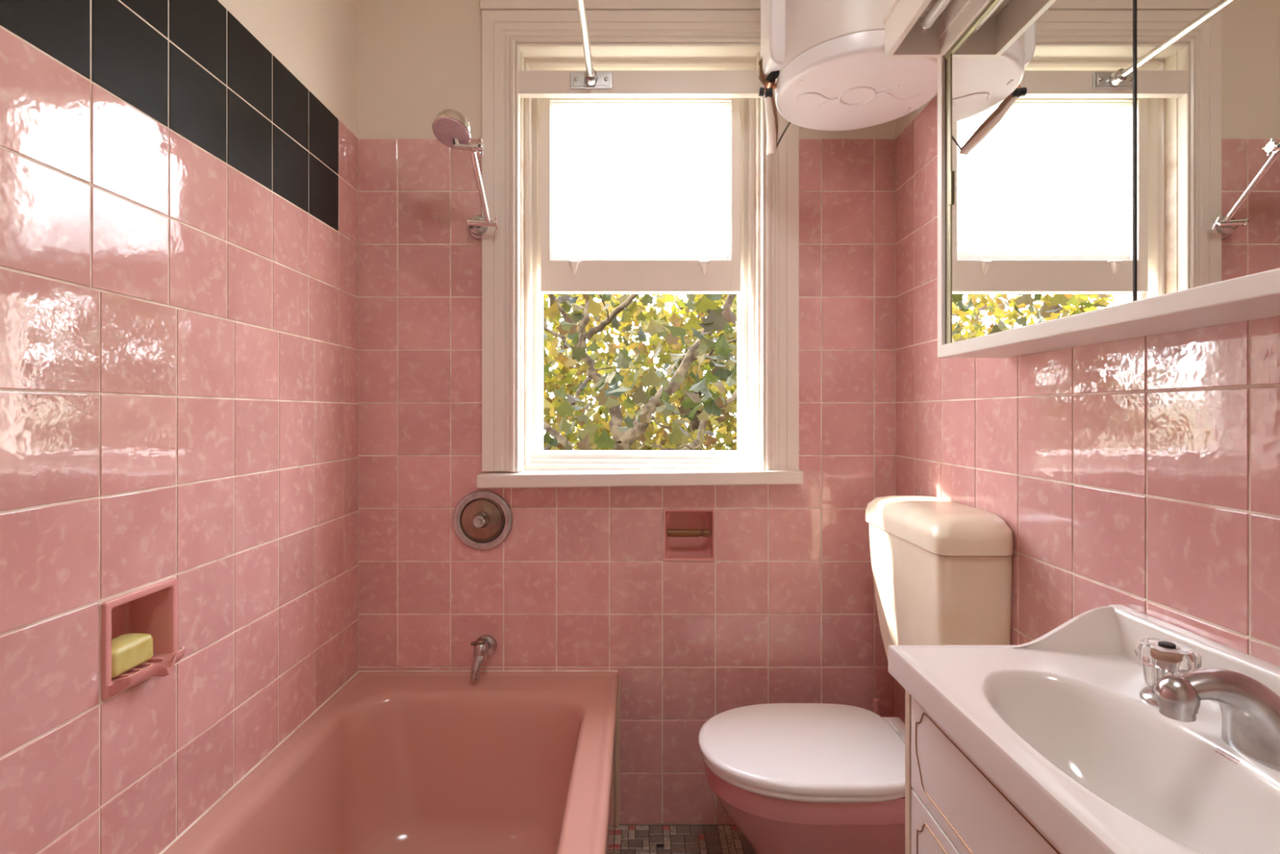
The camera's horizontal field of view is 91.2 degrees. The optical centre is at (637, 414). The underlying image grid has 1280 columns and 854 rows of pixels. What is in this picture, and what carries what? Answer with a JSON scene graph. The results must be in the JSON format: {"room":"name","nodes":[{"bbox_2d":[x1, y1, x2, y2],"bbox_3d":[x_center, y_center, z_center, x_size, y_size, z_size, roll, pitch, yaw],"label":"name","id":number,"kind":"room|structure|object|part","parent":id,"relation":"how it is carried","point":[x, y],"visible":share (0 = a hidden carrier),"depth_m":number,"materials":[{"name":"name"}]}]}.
{"room":"bathroom","nodes":[
{"label":"bathroom","id":0,"kind":"room"},
{"bbox_2d":[0,0,358,853],"bbox_3d":[-0.885,-0.160,0.431,0.162,2.720,2.750,0,0,0],"label":"wall","id":1,"kind":"structure","parent":0,"point":[179,179],"depth_m":1.08,"materials":[{"name":"pink tile"}]},
{"bbox_2d":[101,577,185,700],"bbox_3d":[-0.823,0.357,1.016,0.106,0.148,0.149,0,0,0],"label":"soap dish","id":2,"kind":"object","parent":1,"relation":"attached to","point":[153,610],"visible":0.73,"depth_m":1.06,"materials":[{"name":"pink ceramic"}]},
{"bbox_2d":[111,633,153,678],"bbox_3d":[-0.828,0.382,1.000,0.051,0.047,0.086,0,0,0],"label":"soap bar","id":3,"kind":"object","parent":2,"relation":"in","point":[129,651],"visible":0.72,"depth_m":1.00,"materials":[{"name":"yellow wax"}]},
{"bbox_2d":[159,670,617,853],"bbox_3d":[-0.432,0.740,1.028,0.747,0.008,1.556,0,0,0],"label":"trim","id":4,"kind":"structure","parent":1,"relation":"attached to","point":[206,811],"depth_m":1.59,"materials":[{"name":"tile"}]},
{"bbox_2d":[358,0,895,824],"bbox_3d":[-0.032,-0.160,1.885,1.868,2.720,0.162,0,0,0],"label":"wall","id":5,"kind":"structure","parent":0,"point":[785,611],"depth_m":1.80,"materials":[{"name":"pink tile"}]},
{"bbox_2d":[431,109,498,239],"bbox_3d":[-0.452,-0.626,1.665,0.124,0.253,0.274,0,0,0],"label":"shower","id":6,"kind":"object","parent":5,"relation":"attached to","point":[451,128],"visible":1,"depth_m":1.59,"materials":[{"name":"silver metal"}]},
{"bbox_3d":[-0.420,-0.606,1.673,0.015,0.158,0.156,0,0,3],"label":"shower arm","id":7,"kind":"part","parent":6,"relation":"part of","materials":[{"name":"silver metal"}]},
{"bbox_2d":[453,489,512,550],"bbox_3d":[-0.445,0.304,1.779,0.172,0.172,0.046,0,0,0],"label":"mixer","id":8,"kind":"object","parent":5,"relation":"attached to","point":[482,520],"visible":1,"depth_m":1.79,"materials":[{"name":"silver metal"}]},
{"bbox_3d":[-0.447,0.302,1.792,0.128,0.128,0.015,0,0,0],"label":"dished plate","id":9,"kind":"part","parent":8,"relation":"part of","materials":[{"name":"brown metal"}]},
{"bbox_2d":[470,634,497,679],"bbox_3d":[-0.436,0.678,1.762,0.063,0.107,0.080,0,0,0],"label":"tap","id":10,"kind":"object","parent":5,"relation":"attached to","point":[486,645],"visible":1,"depth_m":1.74,"materials":[{"name":"silver metal"}]},
{"bbox_3d":[-0.444,0.698,1.741,0.030,0.067,0.044,0,0,33],"label":"spout","id":11,"kind":"part","parent":10,"relation":"part of","materials":[{"name":"silver metal"}]},
{"bbox_3d":[-0.448,0.635,1.754,0.041,0.022,0.027,0,0,0],"label":"handle","id":12,"kind":"part","parent":10,"relation":"part of","materials":[{"name":"brown metal"}]},
{"bbox_2d":[476,0,803,488],"bbox_3d":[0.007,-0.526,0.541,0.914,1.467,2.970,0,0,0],"label":"window","id":13,"kind":"structure","parent":5,"relation":"in","point":[622,195],"depth_m":1.84,"materials":[{"name":"white paint"}]},
{"bbox_3d":[-0.132,-0.945,0.411,0.020,0.020,2.710,0,0,0],"label":"rod","id":14,"kind":"part","parent":13,"relation":"part of","materials":[{"name":"silver metal"}]},
{"bbox_3d":[-0.132,-0.945,0.416,0.120,0.046,2.720,0,0,0],"label":"curtain rail","id":15,"kind":"part","parent":13,"relation":"part of","materials":[{"name":"silver metal"}]},
{"bbox_2d":[584,69,597,85],"bbox_3d":[-0.132,-0.945,1.753,0.038,0.038,0.030,0,0,0],"label":"socket","id":16,"kind":"object","parent":13,"relation":"attached to","point":[591,79],"depth_m":1.75,"materials":[{"name":"silver metal"}]},
{"bbox_3d":[-0.132,-0.945,1.772,0.120,0.046,0.008,0,0,0],"label":"mounting plate","id":17,"kind":"part","parent":13,"relation":"part of","materials":[{"name":"silver metal"}]},
{"bbox_3d":[0.007,0.156,1.934,0.690,0.078,0.184,0,0,0],"label":"sill","id":18,"kind":"part","parent":13,"relation":"part of","materials":[{"name":"white paint"}]},
{"bbox_3d":[0.007,-0.441,1.893,0.754,1.271,0.145,0,0,0],"label":"frame","id":19,"kind":"part","parent":13,"relation":"part of","materials":[{"name":"white paint"}]},
{"bbox_2d":[518,70,762,97],"bbox_3d":[0.005,-0.942,1.790,0.702,0.067,0.027,0,0,0],"label":"board","id":20,"kind":"object","parent":13,"relation":"attached to","point":[531,83],"visible":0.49,"depth_m":1.78,"materials":[{"name":"white paint"}]},
{"bbox_3d":[0.008,-0.665,1.865,0.590,0.609,0.038,0,0,0],"label":"sash","id":21,"kind":"part","parent":13,"relation":"part of","materials":[{"name":"white paint"}]},
{"bbox_3d":[0.008,-0.690,1.865,0.540,0.478,0.001,0,0,0],"label":"pane","id":22,"kind":"part","parent":13,"relation":"part of","materials":[{"name":"glass"}]},
{"bbox_2d":[662,508,715,560],"bbox_3d":[0.147,0.347,1.836,0.150,0.150,0.070,0,0,0],"label":"paper holder","id":23,"kind":"object","parent":5,"relation":"attached to","point":[688,534],"visible":1,"depth_m":1.85,"materials":[{"name":"pink ceramic"}]},
{"bbox_2d":[613,824,755,853],"bbox_3d":[-0.032,1.210,0.451,1.868,0.060,3.030,0,0,0],"label":"floor","id":24,"kind":"structure","parent":0,"point":[628,838],"depth_m":1.74,"materials":[{"name":"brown tile"}]},
{"bbox_2d":[162,671,619,853],"bbox_3d":[-0.428,0.959,1.027,0.752,0.442,1.554,0,0,0],"label":"bathtub","id":25,"kind":"object","parent":24,"relation":"on","point":[393,762],"visible":1,"depth_m":1.61,"materials":[{"name":"pink ceramic"}]},
{"bbox_3d":[-0.075,0.983,1.027,0.018,0.395,1.554,0,0,0],"label":"panel","id":26,"kind":"part","parent":25,"relation":"part of","materials":[{"name":"pink ceramic"}]},
{"bbox_2d":[697,495,1013,853],"bbox_3d":[0.440,0.693,1.427,0.599,0.975,0.425,0,0,0],"label":"toilet","id":27,"kind":"object","parent":24,"relation":"on","point":[793,778],"visible":0.77,"depth_m":1.31,"materials":[{"name":"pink ceramic"}]},
{"bbox_3d":[0.378,0.758,1.452,0.474,0.024,0.376,0,0,0],"label":"lid","id":28,"kind":"part","parent":27,"relation":"part of","materials":[{"name":"white plastic"}]},
{"bbox_3d":[0.372,0.779,1.452,0.454,0.017,0.366,0,0,0],"label":"seat","id":29,"kind":"part","parent":27,"relation":"part of","materials":[{"name":"white plastic"}]},
{"bbox_3d":[0.414,0.984,1.452,0.524,0.392,0.350,0,0,0],"label":"bowl","id":30,"kind":"part","parent":27,"relation":"part of","materials":[{"name":"pink ceramic"}]},
{"bbox_3d":[0.640,0.779,1.452,0.056,0.017,0.300,0,0,0],"label":"hinge plate","id":31,"kind":"part","parent":27,"relation":"part of","materials":[{"name":"white plastic"}]},
{"bbox_3d":[0.661,0.240,1.422,0.156,0.071,0.414,0,0,0],"label":"cistern lid","id":32,"kind":"part","parent":27,"relation":"part of","materials":[{"name":"beige ceramic"}]},
{"bbox_2d":[872,697,879,715],"bbox_3d":[0.657,0.983,1.730,0.090,0.395,0.090,0,0,0],"label":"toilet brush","id":33,"kind":"object","parent":24,"relation":"on","point":[876,701],"visible":0.12,"depth_m":1.72,"materials":[{"name":"pink plastic"}]},
{"bbox_2d":[905,689,1064,853],"bbox_3d":[0.571,0.787,0.641,0.340,0.785,0.602,0,0,0],"label":"vanity cabinet","id":34,"kind":"object","parent":24,"relation":"on","point":[953,806],"visible":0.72,"depth_m":0.80,"materials":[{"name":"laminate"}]},
{"bbox_3d":[0.411,0.819,0.778,0.019,0.533,0.291,0,0,0],"label":"door","id":35,"kind":"part","parent":34,"relation":"part of","materials":[{"name":"beige laminate"}]},
{"bbox_2d":[888,604,1279,853],"bbox_3d":[0.560,0.384,0.627,0.359,0.190,0.655,0,0,0],"label":"washbasin","id":36,"kind":"object","parent":34,"relation":"in","point":[1059,720],"visible":0.92,"depth_m":0.75,"materials":[{"name":"white ceramic"}]},
{"bbox_2d":[1134,637,1279,771],"bbox_3d":[0.641,0.310,0.704,0.138,0.086,0.182,0,0,23],"label":"tap","id":37,"kind":"object","parent":36,"relation":"on","point":[1175,680],"visible":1,"depth_m":0.65,"materials":[{"name":"silver metal"}]},
{"bbox_3d":[0.648,0.338,0.768,0.053,0.030,0.053,0,0,0],"label":"handle","id":38,"kind":"part","parent":37,"relation":"part of","materials":[{"name":"silver metal"}]},
{"bbox_3d":[0.648,0.310,0.768,0.060,0.053,0.060,0,0,-23],"label":"knob","id":39,"kind":"part","parent":37,"relation":"part of","materials":[{"name":"clear plastic"}]},
{"bbox_3d":[0.617,0.310,0.648,0.138,0.086,0.095,0,0,0],"label":"spout","id":40,"kind":"part","parent":37,"relation":"part of","materials":[{"name":"silver metal"}]},
{"bbox_2d":[1214,747,1239,764],"bbox_3d":[0.616,0.357,0.656,0.003,0.004,0.024,0,0,0],"label":"print","id":41,"kind":"object","parent":36,"relation":"on","point":[1222,755],"depth_m":0.66},
{"bbox_2d":[895,93,1279,724],"bbox_3d":[0.821,-0.160,0.431,0.162,2.720,2.750,0,0,0],"label":"wall","id":42,"kind":"structure","parent":0,"point":[1142,474],"depth_m":1.00,"materials":[{"name":"pink tile"}]},
{"bbox_2d":[760,0,937,130],"bbox_3d":[0.524,-1.101,1.490,0.397,0.698,0.381,0,0,-42],"label":"water heater","id":43,"kind":"object","parent":42,"relation":"attached to","point":[836,74],"visible":0.9,"depth_m":1.42,"materials":[{"name":"white metal"}]},
{"bbox_2d":[758,56,779,155],"bbox_3d":[0.333,-0.786,1.569,0.064,0.207,0.205,0,0,10],"label":"pipe","id":44,"kind":"object","parent":43,"relation":"attached to","point":[769,83],"visible":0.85,"depth_m":1.52,"materials":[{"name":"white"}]},
{"bbox_2d":[777,121,791,146],"bbox_3d":[0.391,-0.750,1.668,0.070,0.109,0.007,0,0,-22],"label":"cable","id":45,"kind":"object","parent":43,"relation":"hanging from","point":[789,122],"visible":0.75,"depth_m":1.67,"materials":[{"name":"brown plastic"}]},
{"bbox_2d":[881,0,1279,357],"bbox_3d":[0.615,-0.457,0.739,0.252,0.687,1.038,0,0,0],"label":"upper cabinet","id":46,"kind":"object","parent":42,"relation":"attached to","point":[1108,171],"visible":1,"depth_m":0.84,"materials":[{"name":"beige laminate"}]},
{"bbox_3d":[0.605,-0.438,1.214,0.004,0.065,0.011,0,0,0],"label":"finger pull","id":47,"kind":"part","parent":46,"relation":"part of","materials":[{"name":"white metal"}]},
{"bbox_3d":[0.610,-0.417,1.002,0.004,0.580,0.468,0,0,0],"label":"mirror door","id":48,"kind":"part","parent":46,"relation":"part of","materials":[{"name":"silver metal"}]},
{"bbox_3d":[0.610,-0.417,0.503,0.004,0.580,0.526,0,0,0],"label":"mirror door","id":49,"kind":"part","parent":46,"relation":"part of","materials":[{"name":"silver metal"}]},
{"label":"outside","id":50,"kind":"structure","parent":0,"visible":0},
{"bbox_2d":[543,293,737,450],"bbox_3d":[0.591,1.350,9.304,13.183,7.690,4.628,0,0,0],"label":"tree","id":51,"kind":"object","parent":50,"point":[556,379],"visible":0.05,"depth_m":8.38,"materials":[{"name":"green plant"}]},
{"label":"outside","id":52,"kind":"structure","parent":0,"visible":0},
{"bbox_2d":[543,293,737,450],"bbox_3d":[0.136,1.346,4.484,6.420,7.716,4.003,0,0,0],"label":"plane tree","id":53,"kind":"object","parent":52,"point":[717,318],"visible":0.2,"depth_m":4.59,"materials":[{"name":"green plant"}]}
]}

